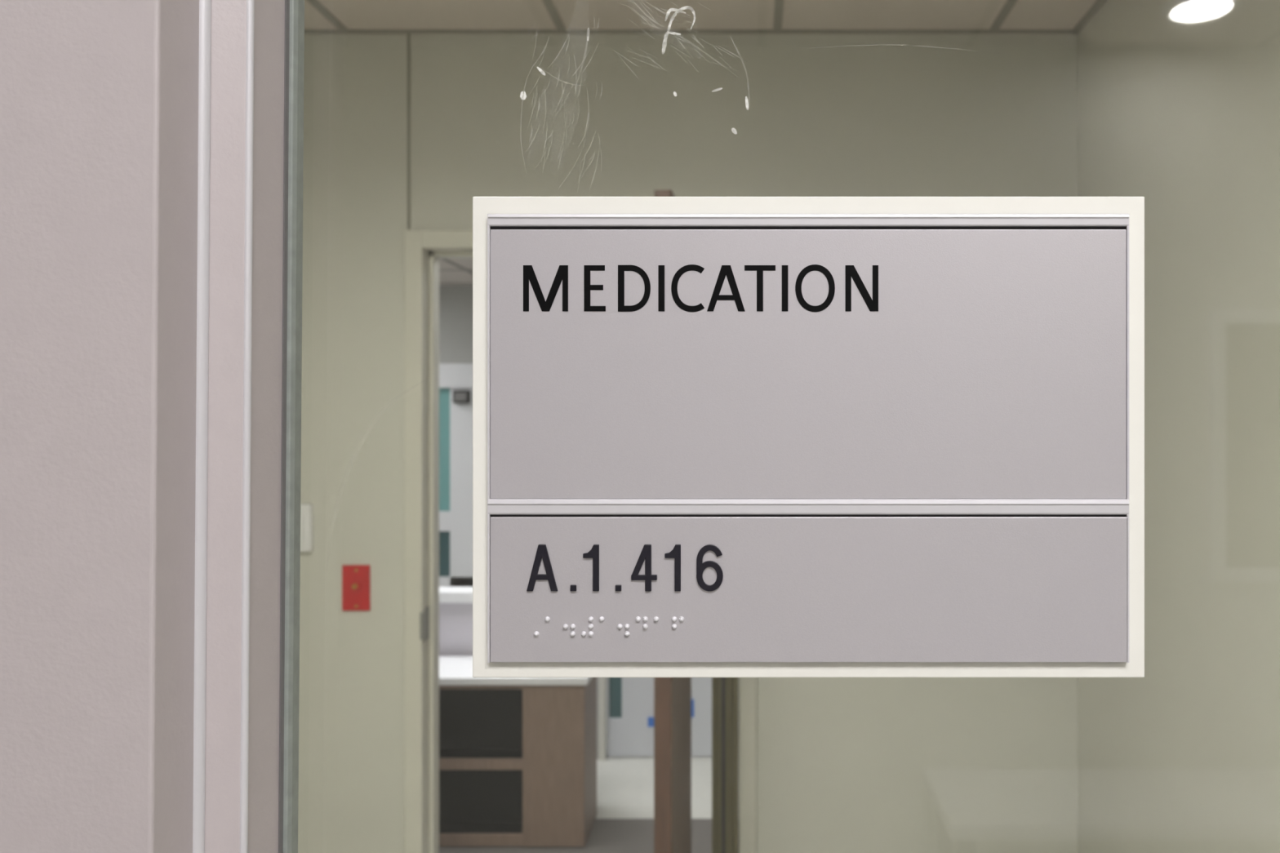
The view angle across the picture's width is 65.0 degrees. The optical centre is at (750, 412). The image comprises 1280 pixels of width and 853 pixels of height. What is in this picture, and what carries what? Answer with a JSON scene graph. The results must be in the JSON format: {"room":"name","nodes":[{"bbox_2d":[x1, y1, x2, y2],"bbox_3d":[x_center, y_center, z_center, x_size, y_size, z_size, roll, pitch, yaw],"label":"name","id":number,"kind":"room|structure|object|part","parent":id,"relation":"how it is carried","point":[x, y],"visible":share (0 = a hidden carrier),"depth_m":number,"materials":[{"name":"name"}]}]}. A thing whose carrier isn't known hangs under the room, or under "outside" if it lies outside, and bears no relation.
{"room":"hospital corridor","nodes":[
{"label":"hospital corridor","id":0,"kind":"room"},
{"bbox_2d":[192,0,211,852],"bbox_3d":[-0.169,0.370,0.303,0.017,1.900,0.005,0,0,0],"label":"window frame","id":1,"kind":"structure","parent":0,"point":[205,6],"depth_m":0.30,"materials":[{"name":"grey metal"}]},
{"bbox_2d":[278,0,289,852],"bbox_3d":[-0.157,0.370,0.328,0.017,1.900,0.002,0,0,0],"label":"seal","id":2,"kind":"object","parent":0,"point":[286,2],"depth_m":0.33,"materials":[{"name":"black rubber"}]},
{"bbox_2d":[439,284,472,364],"bbox_3d":[-1.950,0.395,6.550,2.500,2.450,0.100,0,0,0],"label":"wall","id":3,"kind":"structure","parent":0,"point":[455,301],"depth_m":6.50,"materials":[{"name":"grey paint"}]},
{"bbox_2d":[439,387,449,511],"bbox_3d":[-1.997,0.241,6.470,0.101,0.801,0.020,0,0,0],"label":"pane","id":4,"kind":"object","parent":3,"relation":"attached to","point":[444,393],"visible":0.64,"depth_m":6.46,"materials":[{"name":"teal glass"}]},
{"bbox_2d":[439,531,449,576],"bbox_3d":[-1.997,0.917,6.470,0.101,0.297,0.020,0,0,0],"label":"pane","id":5,"kind":"object","parent":3,"relation":"attached to","point":[444,536],"visible":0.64,"depth_m":6.46,"materials":[{"name":"teal glass"}]},
{"bbox_2d":[439,364,472,586],"bbox_3d":[-1.777,0.467,6.460,1.220,1.559,0.080,0,0,0],"label":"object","id":6,"kind":"structure","parent":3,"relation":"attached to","point":[458,521],"depth_m":6.44,"materials":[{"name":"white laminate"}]},
{"bbox_2d":[452,390,471,403],"bbox_3d":[-1.862,-0.100,6.406,0.105,0.084,0.068,0,0,0],"label":"door closer","id":7,"kind":"object","parent":3,"relation":"attached to","point":[458,396],"visible":1,"depth_m":6.38,"materials":[{"name":"black metal"}]},
{"bbox_2d":[453,392,466,400],"bbox_3d":[-1.862,-0.100,6.377,0.074,0.052,0.010,0,0,0],"label":"grille","id":8,"kind":"object","parent":7,"relation":"attached to","point":[457,396],"depth_m":6.37,"materials":[{"name":"grey metal"}]},
{"bbox_2d":[439,258,472,284],"bbox_3d":[-0.950,-0.845,4.715,4.500,0.030,3.570,0,0,0],"label":"ceiling","id":9,"kind":"structure","parent":0,"point":[444,276],"depth_m":5.94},
{"bbox_2d":[439,258,472,284],"bbox_3d":[-0.950,-0.828,4.715,4.500,0.005,3.570,0,0,0],"label":"grid","id":10,"kind":"object","parent":9,"relation":"attached to","point":[462,268],"visible":0.02,"depth_m":5.79,"materials":[{"name":"grey metal"}]},
{"bbox_2d":[439,818,738,852],"bbox_3d":[-0.950,1.645,3.450,4.500,0.050,1.040,0,0,0],"label":"floor","id":11,"kind":"structure","parent":0,"point":[606,835],"depth_m":3.75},
{"bbox_2d":[439,656,596,846],"bbox_3d":[-1.063,1.299,3.845,0.919,0.634,0.330,0,0,0],"label":"base cabinet","id":12,"kind":"object","parent":11,"relation":"on","point":[517,756],"visible":0.55,"depth_m":3.71,"materials":[{"name":"laminate"}]},
{"bbox_2d":[439,656,591,685],"bbox_3d":[-1.063,0.996,3.845,0.919,0.028,0.330,0,0,0],"label":"countertop","id":13,"kind":"structure","parent":12,"relation":"on","point":[453,670],"depth_m":3.68,"materials":[{"name":"white laminate"}]},
{"bbox_2d":[596,677,598,759],"bbox_3d":[-0.735,0.395,4.700,0.051,2.450,0.100,0,0,0],"label":"wall","id":14,"kind":"structure","parent":0,"point":[597,677],"depth_m":4.65,"materials":[{"name":"grey paint"}]},
{"bbox_2d":[595,756,738,818],"bbox_3d":[-0.950,1.645,5.235,4.500,0.050,2.530,0,0,0],"label":"floor","id":15,"kind":"structure","parent":0,"point":[624,784],"depth_m":4.29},
{"bbox_2d":[439,586,472,656],"bbox_3d":[-1.224,1.173,4.090,1.111,0.893,0.120,0,0,0],"label":"panel","id":16,"kind":"object","parent":15,"relation":"on","point":[455,620],"depth_m":4.05,"materials":[{"name":"grey"}]},
{"bbox_3d":[-1.224,0.750,4.090,1.111,0.046,0.120,0,0,0],"label":"cap","id":17,"kind":"part","parent":16,"relation":"part of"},
{"bbox_2d":[297,34,1077,852],"bbox_3d":[-0.411,0.270,2.880,2.678,2.700,0.100,0,0,0],"label":"wall","id":18,"kind":"structure","parent":0,"point":[845,765],"depth_m":2.83,"materials":[{"name":"beige paint"}]},
{"bbox_2d":[300,503,312,551],"bbox_3d":[-1.280,0.327,2.817,0.074,0.134,0.027,0,0,0],"label":"light switch","id":19,"kind":"object","parent":18,"relation":"attached to","point":[306,509],"visible":0.44,"depth_m":2.81,"materials":[{"name":"white plastic"}]},
{"bbox_2d":[342,564,370,610],"bbox_3d":[-1.120,0.499,2.818,0.079,0.130,0.023,0,0,0],"label":"switch","id":20,"kind":"object","parent":18,"relation":"attached to","point":[356,579],"visible":1,"depth_m":2.82,"materials":[{"name":"red plastic"}]},
{"bbox_2d":[407,33,410,230],"bbox_3d":[-0.972,-0.797,2.829,0.008,0.565,0.003,0,0,0],"label":"joint","id":21,"kind":"object","parent":18,"relation":"attached to","point":[408,34],"depth_m":2.83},
{"bbox_2d":[423,605,429,640],"bbox_3d":[-0.927,0.603,2.845,0.004,0.093,0.040,0,0,0],"label":"strike plate","id":22,"kind":"object","parent":18,"relation":"attached to","point":[426,610],"visible":1,"depth_m":2.84,"materials":[{"name":"grey metal"}]},
{"bbox_2d":[419,611,424,639],"bbox_3d":[-0.928,0.603,2.811,0.012,0.079,0.009,0,0,0],"label":"strike lip","id":23,"kind":"object","parent":22,"relation":"attached to","point":[421,614],"depth_m":2.81,"materials":[{"name":"silver metal"}]},
{"bbox_3d":[-0.927,0.603,2.845,0.004,0.093,0.040,0,0,0],"label":"plate","id":24,"kind":"part","parent":22,"relation":"part of","materials":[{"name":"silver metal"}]},
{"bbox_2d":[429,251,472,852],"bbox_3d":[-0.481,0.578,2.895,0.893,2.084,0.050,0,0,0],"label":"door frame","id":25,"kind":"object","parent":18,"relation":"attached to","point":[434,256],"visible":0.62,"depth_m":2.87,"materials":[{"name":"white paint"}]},
{"bbox_2d":[404,230,756,852],"bbox_3d":[-0.482,0.552,2.875,0.994,2.135,0.130,0,0,0],"label":"door frame","id":26,"kind":"structure","parent":18,"relation":"attached to","point":[418,244],"depth_m":2.81,"materials":[{"name":"white paint"}]},
{"bbox_2d":[653,189,691,852],"bbox_3d":[-0.197,0.544,2.560,0.042,2.131,0.462,0,0,2],"label":"leaf","id":27,"kind":"object","parent":18,"relation":"attached to","point":[672,695],"visible":0.36,"depth_m":2.34,"materials":[{"name":"brown wood"}]},
{"bbox_2d":[711,677,737,852],"bbox_3d":[-0.073,0.586,2.850,0.072,2.059,0.140,0,0,0],"label":"door stop","id":28,"kind":"object","parent":18,"relation":"attached to","point":[724,690],"visible":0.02,"depth_m":2.79,"materials":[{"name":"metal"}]},
{"bbox_2d":[304,0,1106,34],"bbox_3d":[-0.411,-1.095,1.635,2.678,0.030,2.390,0,0,0],"label":"ceiling","id":29,"kind":"structure","parent":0,"point":[353,14],"depth_m":2.70,"materials":[{"name":"tile"}]},
{"bbox_2d":[1077,0,1279,852],"bbox_3d":[0.978,0.270,1.685,0.100,2.700,2.490,0,0,0],"label":"wall","id":30,"kind":"structure","parent":0,"point":[1179,100],"depth_m":2.08,"materials":[{"name":"beige paint"}]},
{"bbox_3d":[0.350,1.520,0.370,1.201,0.200,0.140,0,0,0],"label":"wall","id":31,"kind":"structure","parent":0,"visible":0},
{"bbox_2d":[0,0,284,852],"bbox_3d":[-0.192,0.370,0.316,0.086,1.900,0.072,0,0,0],"label":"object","id":32,"kind":"structure","parent":31,"relation":"attached to","point":[99,99],"depth_m":0.28,"materials":[{"name":"paint"}]},
{"bbox_2d":[240,0,254,852],"bbox_3d":[-0.159,0.370,0.308,0.018,1.900,0.002,0,0,0],"label":"window frame","id":33,"kind":"structure","parent":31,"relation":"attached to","point":[250,3],"depth_m":0.31,"materials":[{"name":"white metal"}]},
{"bbox_2d":[283,0,304,852],"bbox_3d":[-0.157,0.370,0.332,0.020,1.900,0.007,0,0,0],"label":"bead gasket","id":34,"kind":"object","parent":31,"relation":"attached to","point":[296,39],"visible":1,"depth_m":0.33,"materials":[{"name":"grey rubber"}]},
{"bbox_3d":[0.350,1.370,0.355,1.200,0.100,0.170,0,0,0],"label":"sill","id":35,"kind":"structure","parent":31,"relation":"on","visible":0},
{"bbox_3d":[0.352,0.370,0.340,1.037,1.920,0.006,0,0,0],"label":"glass pane","id":36,"kind":"object","parent":35,"relation":"on","visible":0},
{"bbox_2d":[520,5,748,133],"bbox_3d":[-0.029,-0.044,0.336,0.229,0.196,0.001,0,0,0],"label":"residue","id":37,"kind":"object","parent":36,"relation":"attached to","point":[522,97],"visible":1,"depth_m":0.34,"materials":[{"name":"white"}]},
{"bbox_2d":[472,196,1144,677],"bbox_3d":[0.019,0.008,0.334,0.226,0.162,0.005,0,0,0],"label":"room sign","id":38,"kind":"object","parent":36,"relation":"attached to","point":[713,437],"visible":1,"depth_m":0.33,"materials":[{"name":"black off-white plastic"}]},
{"bbox_2d":[490,228,1125,229],"bbox_3d":[0.019,0.009,0.334,0.214,0.150,0.001,0,0,0],"label":"tray","id":39,"kind":"object","parent":38,"relation":"on","point":[491,228],"depth_m":0.33,"materials":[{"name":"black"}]},
{"bbox_3d":[0.019,-0.064,0.333,0.214,0.004,0.002,0,0,0],"label":"rail","id":40,"kind":"part","parent":38,"relation":"part of","materials":[{"name":"white metal"}]},
{"bbox_3d":[0.019,0.032,0.333,0.214,0.005,0.002,0,0,0],"label":"rail","id":41,"kind":"part","parent":38,"relation":"part of","materials":[{"name":"white metal"}]},
{"bbox_3d":[0.636,0.395,4.700,1.327,2.450,0.100,0,0,0],"label":"wall","id":42,"kind":"structure","parent":0,"visible":0},
{"bbox_2d":[598,677,606,760],"bbox_3d":[-0.368,0.580,4.690,0.680,2.080,0.120,0,0,0],"label":"frame","id":43,"kind":"object","parent":42,"relation":"attached to","point":[602,681],"visible":0.12,"depth_m":4.63,"materials":[{"name":"white paint"}]},
{"bbox_2d":[606,677,738,756],"bbox_3d":[-0.368,0.593,4.690,0.620,2.045,0.040,0,0,0],"label":"leaf","id":44,"kind":"object","parent":42,"relation":"attached to","point":[629,735],"visible":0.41,"depth_m":4.67,"materials":[{"name":"white paint"}]},
{"bbox_2d":[608,677,622,717],"bbox_3d":[-0.636,0.579,4.690,0.061,1.717,0.010,0,0,0],"label":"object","id":45,"kind":"structure","parent":44,"relation":"attached to","point":[615,683],"depth_m":4.68,"materials":[{"name":"teal glass"}]},
{"bbox_2d":[647,698,693,727],"bbox_3d":[-0.375,1.410,4.668,0.217,0.130,0.003,0,0,0],"label":"tape","id":46,"kind":"object","parent":44,"relation":"attached to","point":[650,719],"visible":0.5,"depth_m":4.67,"materials":[{"name":"blue plastic"}]}
]}

